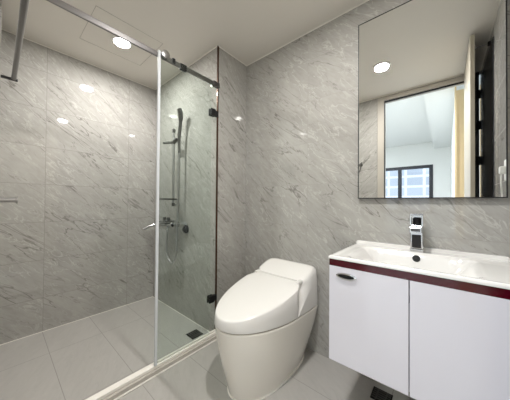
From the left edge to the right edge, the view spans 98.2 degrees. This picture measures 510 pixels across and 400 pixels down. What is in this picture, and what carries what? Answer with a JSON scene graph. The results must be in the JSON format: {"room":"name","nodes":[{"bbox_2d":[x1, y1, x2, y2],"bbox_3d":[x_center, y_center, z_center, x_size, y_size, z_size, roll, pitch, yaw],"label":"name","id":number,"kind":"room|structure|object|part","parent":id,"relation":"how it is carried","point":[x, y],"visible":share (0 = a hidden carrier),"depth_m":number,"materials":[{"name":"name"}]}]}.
{"room":"bathroom","nodes":[
{"label":"bathroom","id":0,"kind":"room"},
{"bbox_2d":[0,0,1,82],"bbox_3d":[-1.403,-0.093,1.194,0.996,2.200,0.021,0,-1,41],"label":"wall","id":1,"kind":"structure","parent":0,"point":[0,0],"depth_m":0.88,"materials":[{"name":"tile"}]},
{"bbox_2d":[0,197,17,203],"bbox_3d":[-1.603,0.000,1.434,0.046,0.046,0.086,0,-1,41],"label":"peg","id":2,"kind":"object","parent":1,"relation":"attached to","point":[1,198],"visible":1,"depth_m":1.43,"materials":[{"name":"metal"}]},
{"bbox_3d":[-1.605,0.000,1.431,0.031,0.031,0.077,0,-1,41],"label":"peg stem","id":3,"kind":"part","parent":2,"relation":"part of","materials":[{"name":"metal"}]},
{"bbox_2d":[1,0,28,81],"bbox_3d":[-1.252,-0.827,1.128,1.108,0.029,0.100,0,-1,41],"label":"towel bar","id":4,"kind":"object","parent":1,"relation":"attached to","point":[23,8],"visible":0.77,"depth_m":1.11,"materials":[{"name":"grey metal"}]},
{"bbox_3d":[-1.656,-0.820,1.489,0.024,0.014,0.079,0,-1,41],"label":"wall arm","id":5,"kind":"part","parent":4,"relation":"part of","materials":[{"name":"black plastic"}]},
{"bbox_2d":[0,30,154,344],"bbox_3d":[-1.331,-0.083,2.120,0.100,2.200,1.720,0,-1,41],"label":"wall","id":6,"kind":"structure","parent":0,"point":[77,137],"depth_m":1.81,"materials":[{"name":"tile"}]},
{"bbox_2d":[1,296,209,344],"bbox_3d":[-1.053,1.012,1.600,0.996,0.004,1.080,0,-1,41],"label":"trim","id":7,"kind":"structure","parent":6,"relation":"attached to","point":[152,296],"depth_m":1.85,"materials":[{"name":"white"}]},
{"bbox_2d":[2,0,365,88],"bbox_3d":[-0.324,-1.234,1.275,2.850,0.100,1.720,0,-1,41],"label":"ceiling","id":8,"kind":"structure","parent":0,"point":[249,30],"depth_m":1.51,"materials":[{"name":"paint"}]},
{"bbox_2d":[80,6,162,63],"bbox_3d":[-0.991,-1.185,1.645,0.415,0.002,0.425,0,-1,41],"label":"ceiling hatch","id":9,"kind":"object","parent":8,"relation":"attached to","point":[95,6],"visible":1,"depth_m":1.61,"materials":[{"name":"grey"}]},
{"bbox_2d":[112,36,131,48],"bbox_3d":[-0.998,-1.179,1.657,0.132,0.012,0.132,0,-1,41],"label":"recessed light","id":10,"kind":"object","parent":8,"relation":"in","point":[119,42],"visible":0.86,"depth_m":1.66,"materials":[{"name":"white"}]},
{"bbox_2d":[153,47,246,330],"bbox_3d":[-0.544,-0.076,2.172,1.026,2.200,0.424,0,-1,41],"label":"wall","id":11,"kind":"structure","parent":0,"point":[184,285],"depth_m":1.85,"materials":[{"name":"tile"}]},
{"bbox_2d":[143,217,178,230],"bbox_3d":[-0.844,0.217,1.980,0.194,0.124,0.251,0,-1,41],"label":"shower mixer","id":12,"kind":"object","parent":11,"relation":"attached to","point":[169,223],"visible":0.89,"depth_m":1.99,"materials":[{"name":"silver metal"}]},
{"bbox_3d":[-0.901,0.234,1.977,0.179,0.063,0.033,1,-1,-34],"label":"lever","id":13,"kind":"part","parent":12,"relation":"part of","materials":[{"name":"metal"}]},
{"bbox_2d":[165,153,179,263],"bbox_3d":[-0.738,0.080,1.970,0.194,0.976,0.028,0,-1,38],"label":"shower hose","id":14,"kind":"object","parent":12,"relation":"attached to","point":[178,177],"visible":1,"depth_m":1.91,"materials":[{"name":"metal"}]},
{"bbox_2d":[159,129,180,205],"bbox_3d":[-0.746,-0.289,1.948,0.130,0.694,0.186,0,-1,41],"label":"slide rail","id":15,"kind":"object","parent":11,"relation":"attached to","point":[175,140],"visible":0.9,"depth_m":1.97,"materials":[{"name":"metal"}]},
{"bbox_2d":[159,198,176,199],"bbox_3d":[-0.767,-0.008,1.935,0.115,0.014,0.145,0,-1,41],"label":"soap shelf","id":16,"kind":"object","parent":15,"relation":"attached to","point":[159,198],"depth_m":1.88,"materials":[{"name":"grey metal"}]},
{"bbox_2d":[177,108,182,152],"bbox_3d":[-0.649,-0.597,1.901,0.071,0.375,0.053,0,-1,41],"label":"shower","id":17,"kind":"object","parent":15,"relation":"hanging from","point":[179,110],"visible":1,"depth_m":1.91,"materials":[{"name":"grey metal"}]},
{"bbox_3d":[-0.653,-0.541,1.918,0.042,0.262,0.030,0,-1,41],"label":"handle","id":18,"kind":"part","parent":17,"relation":"part of","materials":[{"name":"grey metal"}]},
{"bbox_2d":[2,0,368,89],"bbox_3d":[-0.333,-1.182,1.219,2.591,0.006,1.425,0,-1,41],"label":"trim","id":19,"kind":"structure","parent":11,"relation":"attached to","point":[366,0],"depth_m":1.74,"materials":[{"name":"white"}]},
{"bbox_2d":[182,225,188,233],"bbox_3d":[-0.612,0.255,1.927,0.076,0.076,0.030,0,-1,41],"label":"cap","id":20,"kind":"object","parent":11,"relation":"attached to","point":[185,229],"visible":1,"depth_m":1.91,"materials":[{"name":"black metal"}]},
{"bbox_2d":[215,46,218,309],"bbox_3d":[-0.290,-0.079,1.678,0.010,2.199,0.012,0,-1,41],"label":"trim","id":21,"kind":"structure","parent":11,"relation":"attached to","point":[217,46],"depth_m":1.68,"materials":[{"name":"brown metal"}]},
{"bbox_2d":[0,297,413,399],"bbox_3d":[-1.610,1.048,-0.434,3.120,0.120,5.930,0,-1,41],"label":"floor","id":22,"kind":"structure","parent":0,"point":[77,360],"depth_m":1.34,"materials":[{"name":"tile"}]},
{"bbox_2d":[85,330,216,399],"bbox_3d":[-0.639,0.991,1.233,0.065,0.044,1.099,0,-1,41],"label":"shower threshold","id":23,"kind":"object","parent":22,"relation":"on","point":[133,381],"visible":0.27,"depth_m":1.26,"materials":[{"name":"grey stone"}]},
{"bbox_2d":[157,108,218,362],"bbox_3d":[-0.440,0.063,1.492,0.036,1.821,0.462,0,-1,41],"label":"screen","id":24,"kind":"object","parent":23,"relation":"on","point":[211,298],"visible":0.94,"depth_m":1.60,"materials":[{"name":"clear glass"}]},
{"bbox_2d":[186,329,202,338],"bbox_3d":[-0.458,1.016,1.675,0.094,0.006,0.094,0,-1,41],"label":"floor drain","id":25,"kind":"object","parent":22,"relation":"on","point":[195,333],"visible":1,"depth_m":1.67,"materials":[{"name":"black metal"}]},
{"bbox_2d":[214,258,317,399],"bbox_3d":[0.056,0.725,1.325,0.406,0.589,0.696,0,-1,41],"label":"toilet","id":26,"kind":"object","parent":22,"relation":"on","point":[264,322],"visible":1,"depth_m":1.15,"materials":[{"name":"white ceramic"}]},
{"bbox_3d":[-0.012,0.571,1.245,0.406,0.168,0.482,0,-1,41],"label":"lid","id":27,"kind":"part","parent":26,"relation":"part of","materials":[{"name":"white plastic"}]},
{"bbox_3d":[0.057,0.829,1.325,0.404,0.380,0.691,0,-1,41],"label":"bowl","id":28,"kind":"part","parent":26,"relation":"part of","materials":[{"name":"white ceramic"}]},
{"bbox_2d":[370,386,392,399],"bbox_3d":[0.657,1.019,1.148,0.090,0.006,0.090,0,-1,41],"label":"floor drain","id":29,"kind":"object","parent":22,"relation":"on","point":[377,394],"visible":1,"depth_m":1.15,"materials":[{"name":"black metal"}]},
{"bbox_2d":[245,0,509,399],"bbox_3d":[0.583,-0.076,1.419,1.664,2.200,0.100,0,-1,41],"label":"wall","id":30,"kind":"structure","parent":0,"point":[303,205],"depth_m":1.47,"materials":[{"name":"tile"}]},
{"bbox_2d":[329,258,509,399],"bbox_3d":[0.696,0.483,0.952,0.594,0.443,0.446,0,-1,41],"label":"vanity cabinet","id":31,"kind":"object","parent":30,"relation":"attached to","point":[435,338],"visible":0.95,"depth_m":0.77,"materials":[{"name":"white paint"}]},
{"bbox_3d":[0.385,0.324,0.932,0.084,0.027,0.007,0,-1,41],"label":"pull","id":32,"kind":"part","parent":31,"relation":"part of","materials":[{"name":"black metal"}]},
{"bbox_3d":[0.446,0.495,0.894,0.292,0.412,0.020,0,-1,41],"label":"door","id":33,"kind":"part","parent":31,"relation":"part of","materials":[{"name":"white paint"}]},
{"bbox_2d":[328,240,509,289],"bbox_3d":[0.698,0.289,0.955,0.599,0.111,0.442,0,-1,41],"label":"sink basin","id":34,"kind":"object","parent":31,"relation":"in","point":[492,270],"visible":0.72,"depth_m":0.96,"materials":[{"name":"white ceramic"}]},
{"bbox_2d":[409,213,423,252],"bbox_3d":[0.775,0.157,1.060,0.054,0.184,0.096,0,-1,41],"label":"faucet","id":35,"kind":"object","parent":34,"relation":"on","point":[416,229],"visible":1,"depth_m":1.06,"materials":[{"name":"silver metal"}]},
{"bbox_3d":[0.761,0.140,1.044,0.049,0.026,0.050,0,-1,41],"label":"spout","id":36,"kind":"part","parent":35,"relation":"part of","materials":[{"name":"silver metal"}]},
{"bbox_3d":[0.775,0.198,1.060,0.036,0.062,0.004,0,-1,41],"label":"panel","id":37,"kind":"part","parent":35,"relation":"part of","materials":[{"name":"black plastic"}]},
{"bbox_3d":[0.789,0.094,1.077,0.052,0.056,0.054,0,-1,41],"label":"lever handle","id":38,"kind":"part","parent":35,"relation":"part of","materials":[{"name":"silver metal"}]},
{"bbox_3d":[0.788,0.243,1.076,0.054,0.014,0.052,0,-1,41],"label":"plate","id":39,"kind":"part","parent":35,"relation":"part of","materials":[{"name":"silver metal"}]},
{"bbox_3d":[0.673,0.495,0.699,0.300,0.412,0.020,0,-1,41],"label":"door","id":40,"kind":"part","parent":31,"relation":"part of","materials":[{"name":"white paint"}]},
{"bbox_2d":[358,0,507,198],"bbox_3d":[0.841,-0.524,1.125,0.589,1.031,0.021,0,-1,41],"label":"wall mirror","id":41,"kind":"object","parent":30,"relation":"attached to","point":[433,74],"visible":1,"depth_m":1.08,"materials":[{"name":"clear mirror"}]},
{"bbox_3d":[-0.838,-0.095,0.629,2.591,2.200,0.100,0,-1,41],"label":"wall","id":42,"kind":"structure","parent":0,"visible":0},
{"bbox_2d":[46,0,219,88],"bbox_3d":[-0.632,-0.869,1.256,0.026,0.045,1.098,0,-1,41],"label":"shower rail","id":43,"kind":"object","parent":42,"relation":"attached to","point":[59,3],"visible":1,"depth_m":1.18,"materials":[{"name":"grey metal"}]},
{"bbox_2d":[154,50,169,366],"bbox_3d":[-0.445,0.037,1.439,0.026,1.865,0.396,0,-1,41],"label":"shower door frame","id":44,"kind":"structure","parent":43,"relation":"hanging from","point":[165,54],"depth_m":1.29,"materials":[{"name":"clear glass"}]}
]}

